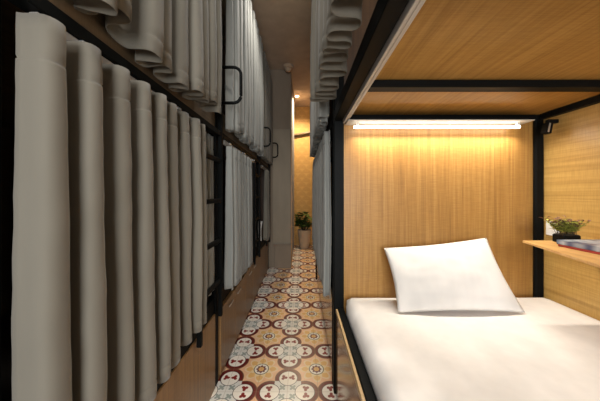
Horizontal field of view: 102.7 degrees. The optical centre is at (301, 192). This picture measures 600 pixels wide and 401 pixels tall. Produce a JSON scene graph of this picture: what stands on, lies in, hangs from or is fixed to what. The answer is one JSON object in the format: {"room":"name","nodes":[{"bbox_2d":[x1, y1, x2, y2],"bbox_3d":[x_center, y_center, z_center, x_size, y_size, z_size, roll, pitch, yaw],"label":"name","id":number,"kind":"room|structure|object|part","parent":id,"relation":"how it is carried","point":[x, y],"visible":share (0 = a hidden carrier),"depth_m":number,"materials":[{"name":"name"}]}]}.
{"room":"dormitory","nodes":[
{"label":"dormitory","id":0,"kind":"room"},
{"bbox_2d":[1,128,14,315],"bbox_3d":[-2.025,-0.420,1.800,0.150,3.400,8.400,0,0,0],"label":"wall","id":1,"kind":"structure","parent":0,"point":[7,136],"depth_m":1.58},
{"bbox_2d":[221,0,311,106],"bbox_3d":[-0.175,-2.170,1.800,3.850,0.100,8.400,0,0,0],"label":"ceiling","id":2,"kind":"structure","parent":0,"point":[284,26],"depth_m":3.25,"materials":[{"name":"brown paint"}]},
{"bbox_2d":[283,63,292,72],"bbox_3d":[-0.230,-2.070,4.000,0.170,0.100,0.170,0,0,0],"label":"smoke detector","id":3,"kind":"object","parent":2,"relation":"attached to","point":[288,67],"visible":1,"depth_m":3.96,"materials":[{"name":"plastic"}]},
{"bbox_2d":[209,245,336,400],"bbox_3d":[-0.175,1.330,1.800,3.850,0.100,8.400,0,0,0],"label":"floor","id":4,"kind":"structure","parent":0,"point":[280,352],"depth_m":2.02,"materials":[{"name":"tile"}]},
{"bbox_2d":[0,0,242,400],"bbox_3d":[-1.150,-0.345,0.443,1.500,3.250,2.377,0,0,0],"label":"bunk bed","id":5,"kind":"object","parent":4,"relation":"on","point":[195,377],"visible":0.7,"depth_m":1.10,"materials":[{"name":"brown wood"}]},
{"bbox_3d":[-0.628,0.184,0.469,0.033,1.189,0.044,0,0,0],"label":"post","id":6,"kind":"part","parent":5,"relation":"part of","materials":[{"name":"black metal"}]},
{"bbox_2d":[11,12,206,400],"bbox_3d":[-0.508,0.156,0.815,0.118,0.989,0.746,0,0,0],"label":"curtain","id":7,"kind":"object","parent":5,"relation":"hanging from","point":[109,247],"visible":1,"depth_m":0.55,"materials":[{"name":"fabric"}]},
{"bbox_2d":[73,0,221,113],"bbox_3d":[-0.497,-1.150,0.902,0.124,1.448,0.932,0,0,0],"label":"curtain","id":8,"kind":"object","parent":5,"relation":"hanging from","point":[181,40],"visible":1,"depth_m":0.93,"materials":[{"name":"fabric"}]},
{"bbox_3d":[-0.580,1.038,0.417,0.020,0.485,2.326,0,0,0],"label":"panel","id":9,"kind":"part","parent":5,"relation":"part of","materials":[{"name":"brown wood"}]},
{"bbox_3d":[-0.591,0.742,0.417,0.029,0.104,2.326,0,0,0],"label":"rail","id":10,"kind":"part","parent":5,"relation":"part of","materials":[{"name":"brown wood"}]},
{"bbox_2d":[205,134,214,295],"bbox_3d":[-0.599,0.148,1.436,0.061,1.031,0.252,0,0,0],"label":"curtain","id":11,"kind":"object","parent":5,"relation":"hanging from","point":[209,141],"visible":0.16,"depth_m":1.50,"materials":[{"name":"fabric"}]},
{"bbox_3d":[-0.592,-0.345,1.607,0.047,3.250,0.044,0,0,0],"label":"post","id":12,"kind":"part","parent":5,"relation":"part of","materials":[{"name":"black metal"}]},
{"bbox_3d":[-0.469,-0.725,1.613,0.138,0.260,0.021,0,0,0],"label":"grab handle","id":13,"kind":"part","parent":5,"relation":"part of","materials":[{"name":"black metal"}]},
{"bbox_2d":[218,47,270,379],"bbox_3d":[-1.150,-0.345,2.380,1.500,3.250,1.472,0,0,0],"label":"bunk bed","id":14,"kind":"object","parent":4,"relation":"on","point":[237,302],"visible":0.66,"depth_m":2.32,"materials":[{"name":"brown wood"}]},
{"bbox_3d":[-1.230,-0.300,3.101,1.220,3.160,0.022,0,0,0],"label":"panel","id":15,"kind":"part","parent":14,"relation":"part of","materials":[{"name":"black metal"}]},
{"bbox_3d":[-0.562,1.024,1.822,0.013,0.451,0.346,0,0,0],"label":"drawer","id":16,"kind":"part","parent":14,"relation":"part of","materials":[{"name":"brown wood"}]},
{"bbox_3d":[-0.580,1.038,2.354,0.020,0.485,1.421,0,0,0],"label":"panel","id":17,"kind":"part","parent":14,"relation":"part of","materials":[{"name":"brown wood"}]},
{"bbox_2d":[224,146,252,289],"bbox_3d":[-0.523,0.186,2.051,0.083,1.047,0.720,0,0,0],"label":"curtain","id":18,"kind":"object","parent":14,"relation":"hanging from","point":[238,258],"visible":1,"depth_m":1.83,"materials":[{"name":"fabric"}]},
{"bbox_3d":[-0.562,1.024,2.175,0.013,0.451,0.346,0,0,0],"label":"drawer","id":19,"kind":"part","parent":14,"relation":"part of","materials":[{"name":"brown wood"}]},
{"bbox_3d":[-0.591,0.742,2.354,0.029,0.104,1.421,0,0,0],"label":"rail","id":20,"kind":"part","parent":14,"relation":"part of","materials":[{"name":"brown wood"}]},
{"bbox_2d":[225,0,263,156],"bbox_3d":[-0.517,-1.163,2.358,0.093,1.422,1.352,0,0,0],"label":"curtain","id":21,"kind":"object","parent":14,"relation":"hanging from","point":[244,45],"visible":0.98,"depth_m":2.05,"materials":[{"name":"fabric"}]},
{"bbox_3d":[-0.562,1.024,2.527,0.013,0.451,0.346,0,0,0],"label":"drawer","id":22,"kind":"part","parent":14,"relation":"part of","materials":[{"name":"brown wood"}]},
{"bbox_2d":[252,163,252,235],"bbox_3d":[-0.598,0.146,2.907,0.063,1.027,0.239,0,0,0],"label":"curtain","id":23,"kind":"object","parent":14,"relation":"hanging from","point":[252,163],"visible":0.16,"depth_m":2.82,"materials":[{"name":"fabric"}]},
{"bbox_3d":[-0.562,1.024,2.880,0.013,0.451,0.346,0,0,0],"label":"drawer","id":24,"kind":"part","parent":14,"relation":"part of","materials":[{"name":"brown wood"}]},
{"bbox_3d":[-0.592,-0.345,3.092,0.047,3.250,0.044,0,0,0],"label":"post","id":25,"kind":"part","parent":14,"relation":"part of","materials":[{"name":"black metal"}]},
{"bbox_3d":[-0.469,-0.725,3.098,0.138,0.260,0.021,0,0,0],"label":"grab handle","id":26,"kind":"part","parent":14,"relation":"part of","materials":[{"name":"black metal"}]},
{"bbox_2d":[258,142,277,290],"bbox_3d":[-1.150,-0.345,3.603,1.500,3.250,0.947,0,0,0],"label":"bunk bed","id":27,"kind":"object","parent":4,"relation":"on","point":[263,261],"visible":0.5,"depth_m":3.75,"materials":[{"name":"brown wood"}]},
{"bbox_3d":[-1.230,-0.300,4.061,1.220,3.160,0.022,0,0,0],"label":"panel","id":28,"kind":"part","parent":27,"relation":"part of","materials":[{"name":"black metal"}]},
{"bbox_3d":[-0.580,1.038,3.577,0.020,0.485,0.896,0,0,0],"label":"panel","id":29,"kind":"part","parent":27,"relation":"part of","materials":[{"name":"brown wood"}]},
{"bbox_2d":[263,170,269,240],"bbox_3d":[-0.526,0.180,3.575,0.079,1.037,0.238,0,0,0],"label":"curtain","id":30,"kind":"object","parent":27,"relation":"hanging from","point":[266,213],"visible":1,"depth_m":3.48,"materials":[{"name":"fabric"}]},
{"bbox_2d":[261,51,272,163],"bbox_3d":[-0.515,-1.166,3.578,0.079,1.416,0.830,0,0,0],"label":"curtain","id":31,"kind":"object","parent":27,"relation":"hanging from","point":[268,151],"visible":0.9,"depth_m":3.42,"materials":[{"name":"fabric"}]},
{"bbox_3d":[-0.592,-0.345,4.052,0.047,3.250,0.044,0,0,0],"label":"post","id":32,"kind":"part","parent":27,"relation":"part of","materials":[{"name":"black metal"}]},
{"bbox_2d":[295,212,311,248],"bbox_3d":[0.051,0.859,5.600,0.579,0.843,0.432,0,0,27],"label":"potted plant","id":33,"kind":"object","parent":4,"relation":"on","point":[304,234],"visible":0.96,"depth_m":5.50,"materials":[{"name":"green plant"}]},
{"bbox_3d":[0.055,1.065,5.580,0.316,0.430,0.316,0,0,0],"label":"pot","id":34,"kind":"part","parent":33,"relation":"part of","materials":[{"name":"ceramic"}]},
{"bbox_2d":[316,100,332,384],"bbox_3d":[0.881,-0.370,2.595,1.357,3.300,2.009,0,0,0],"label":"bunk bed","id":35,"kind":"object","parent":4,"relation":"on","point":[326,302],"visible":0.07,"depth_m":1.95,"materials":[{"name":"black metal"}]},
{"bbox_2d":[310,101,328,156],"bbox_3d":[0.153,-1.185,2.556,0.091,1.390,1.880,0,0,0],"label":"curtain","id":36,"kind":"object","parent":35,"relation":"hanging from","point":[319,111],"visible":0.41,"depth_m":2.00,"materials":[{"name":"fabric"}]},
{"bbox_2d":[312,130,330,298],"bbox_3d":[0.168,0.144,2.540,0.071,1.128,1.908,0,0,0],"label":"curtain","id":37,"kind":"object","parent":35,"relation":"hanging from","point":[321,173],"visible":1,"depth_m":1.75,"materials":[{"name":"fabric"}]},
{"bbox_3d":[0.224,1.020,2.595,0.018,0.520,2.009,0,0,0],"label":"panel","id":38,"kind":"part","parent":35,"relation":"part of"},
{"bbox_3d":[0.904,-1.225,3.582,1.268,1.390,0.024,0,0,0],"label":"panel","id":39,"kind":"part","parent":35,"relation":"part of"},
{"bbox_3d":[0.904,0.166,3.581,1.269,1.328,0.022,0,0,0],"label":"headboard","id":40,"kind":"part","parent":35,"relation":"part of","materials":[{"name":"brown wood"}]},
{"bbox_3d":[0.235,-0.370,1.615,0.064,3.300,0.045,0,0,0],"label":"post","id":41,"kind":"part","parent":35,"relation":"part of","materials":[{"name":"black metal"}]},
{"bbox_2d":[333,0,599,400],"bbox_3d":[0.881,-0.370,0.542,1.357,3.300,2.076,0,0,0],"label":"bunk bed","id":42,"kind":"object","parent":4,"relation":"on","point":[539,60],"visible":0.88,"depth_m":1.44,"materials":[{"name":"black metal"}]},
{"bbox_2d":[310,0,362,102],"bbox_3d":[0.125,-1.203,0.849,0.153,1.354,1.148,0,0,0],"label":"curtain","id":43,"kind":"object","parent":42,"relation":"hanging from","point":[333,22],"visible":1,"depth_m":0.98,"materials":[{"name":"fabric"}]},
{"bbox_3d":[0.235,-0.370,1.550,0.064,3.300,0.051,0,0,0],"label":"post","id":44,"kind":"part","parent":42,"relation":"part of","materials":[{"name":"black metal"}]},
{"bbox_3d":[0.224,1.020,0.542,0.018,0.520,2.076,0,0,0],"label":"panel","id":45,"kind":"part","parent":42,"relation":"part of","materials":[{"name":"brown wood"}]},
{"bbox_3d":[0.246,0.744,0.512,0.038,0.031,2.016,0,0,0],"label":"bed rail","id":46,"kind":"part","parent":42,"relation":"part of","materials":[{"name":"black metal"}]},
{"bbox_3d":[0.904,-1.225,1.562,1.268,1.390,0.024,0,0,0],"label":"panel","id":47,"kind":"part","parent":42,"relation":"part of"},
{"bbox_3d":[0.904,0.166,1.561,1.269,1.328,0.022,0,0,0],"label":"headboard","id":48,"kind":"part","parent":42,"relation":"part of","materials":[{"name":"brown wood"}]},
{"bbox_2d":[345,119,534,127],"bbox_3d":[0.839,-0.423,1.494,1.123,0.040,0.109,0,0,0],"label":"strip light","id":49,"kind":"object","parent":42,"relation":"attached to","point":[517,122],"visible":1,"depth_m":1.49,"materials":[{"name":"beige plastic"}]},
{"bbox_2d":[354,126,520,127],"bbox_3d":[0.839,-0.410,1.494,1.033,0.015,0.018,0,0,0],"label":"diffuser","id":50,"kind":"object","parent":49,"relation":"attached to","point":[354,126],"depth_m":1.49,"materials":[{"name":"beige plastic"}]},
{"bbox_2d":[346,298,599,400],"bbox_3d":[0.899,0.709,0.546,1.266,0.133,1.933,0,0,0],"label":"mattress","id":51,"kind":"object","parent":42,"relation":"on","point":[549,350],"visible":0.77,"depth_m":0.97,"materials":[{"name":"white fabric"}]},
{"bbox_2d":[384,238,523,311],"bbox_3d":[0.841,0.454,1.364,0.688,0.363,0.194,0,0,0],"label":"pillow","id":52,"kind":"object","parent":51,"relation":"on","point":[464,275],"visible":1,"depth_m":1.31,"materials":[{"name":"white fabric"}]},
{"bbox_3d":[1.513,0.167,1.537,0.050,1.327,0.024,0,0,0],"label":"post","id":53,"kind":"part","parent":42,"relation":"part of","materials":[{"name":"black metal"}]},
{"bbox_2d":[541,119,558,134],"bbox_3d":[1.496,-0.398,1.444,0.084,0.087,0.044,0,0,0],"label":"reading lamp","id":54,"kind":"object","parent":42,"relation":"attached to","point":[547,127],"visible":1,"depth_m":1.43,"materials":[{"name":"black metal"}]},
{"bbox_2d":[546,221,558,235],"bbox_3d":[1.533,0.218,1.470,0.012,0.087,0.075,0,0,0],"label":"wall socket","id":55,"kind":"object","parent":42,"relation":"attached to","point":[549,231],"visible":0.52,"depth_m":1.48,"materials":[{"name":"white plastic"}]},
{"bbox_2d":[522,240,599,267],"bbox_3d":[1.234,0.260,0.870,0.609,0.010,0.840,0,0,0],"label":"wall shelf","id":56,"kind":"object","parent":42,"relation":"attached to","point":[592,259],"visible":0.5,"depth_m":1.04,"materials":[{"name":"brown wood"}]},
{"bbox_2d":[540,215,590,241],"bbox_3d":[1.371,0.188,1.250,0.212,0.132,0.147,0,0,-27],"label":"potted plant","id":57,"kind":"object","parent":56,"relation":"on","point":[566,229],"visible":1,"depth_m":1.22,"materials":[{"name":"plant foliage"},{"name":"ceramic"},{"name":"soil"}]},
{"bbox_3d":[1.360,0.235,1.235,0.086,0.040,0.060,0,0,0],"label":"pot","id":58,"kind":"part","parent":57,"relation":"part of","materials":[{"name":"black metal"}]},
{"bbox_2d":[558,244,599,254],"bbox_3d":[1.329,0.249,1.010,0.202,0.011,0.280,0,0,0],"label":"magazine","id":59,"kind":"object","parent":56,"relation":"on","point":[565,246],"visible":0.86,"depth_m":1.06,"materials":[{"name":"red paper"}]},
{"bbox_2d":[557,239,599,251],"bbox_3d":[1.333,0.234,1.008,0.220,0.020,0.299,0,0,0],"label":"magazine","id":60,"kind":"object","parent":59,"relation":"on","point":[592,244],"visible":1,"depth_m":1.08,"materials":[{"name":"grey paper"}]},
{"bbox_3d":[1.550,0.150,0.540,0.020,1.360,2.072,0,0,0],"label":"panel","id":61,"kind":"part","parent":42,"relation":"part of","materials":[{"name":"brown wood"}]},
{"bbox_2d":[269,70,293,266],"bbox_3d":[-1.070,-0.420,5.010,1.760,3.400,1.780,0,0,0],"label":"pillar","id":62,"kind":"structure","parent":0,"point":[282,89],"depth_m":4.12,"materials":[{"name":"grey paint"}]},
{"bbox_2d":[274,245,290,267],"bbox_3d":[-0.329,1.080,4.095,0.282,0.400,0.050,0,0,0],"label":"pillar","id":63,"kind":"structure","parent":62,"relation":"attached to","point":[282,253],"depth_m":4.07,"materials":[{"name":"grey paint"}]},
{"bbox_2d":[291,130,291,266],"bbox_3d":[-0.184,0.095,4.165,0.012,2.370,0.070,0,0,0],"label":"trim","id":64,"kind":"structure","parent":62,"relation":"attached to","point":[291,130],"depth_m":4.13,"materials":[{"name":"brown wood"}]},
{"bbox_2d":[294,107,314,244],"bbox_3d":[-0.175,-0.420,5.950,3.550,3.400,0.100,0,0,0],"label":"wall","id":65,"kind":"structure","parent":0,"point":[303,163],"depth_m":5.90,"materials":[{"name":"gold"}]},
{"bbox_2d":[294,131,309,136],"bbox_3d":[0.180,-1.480,5.870,0.752,0.205,0.070,0,0,0],"label":"wall rail","id":66,"kind":"object","parent":65,"relation":"attached to","point":[307,132],"visible":0.59,"depth_m":5.84,"materials":[{"name":"brown wood"}]}
]}

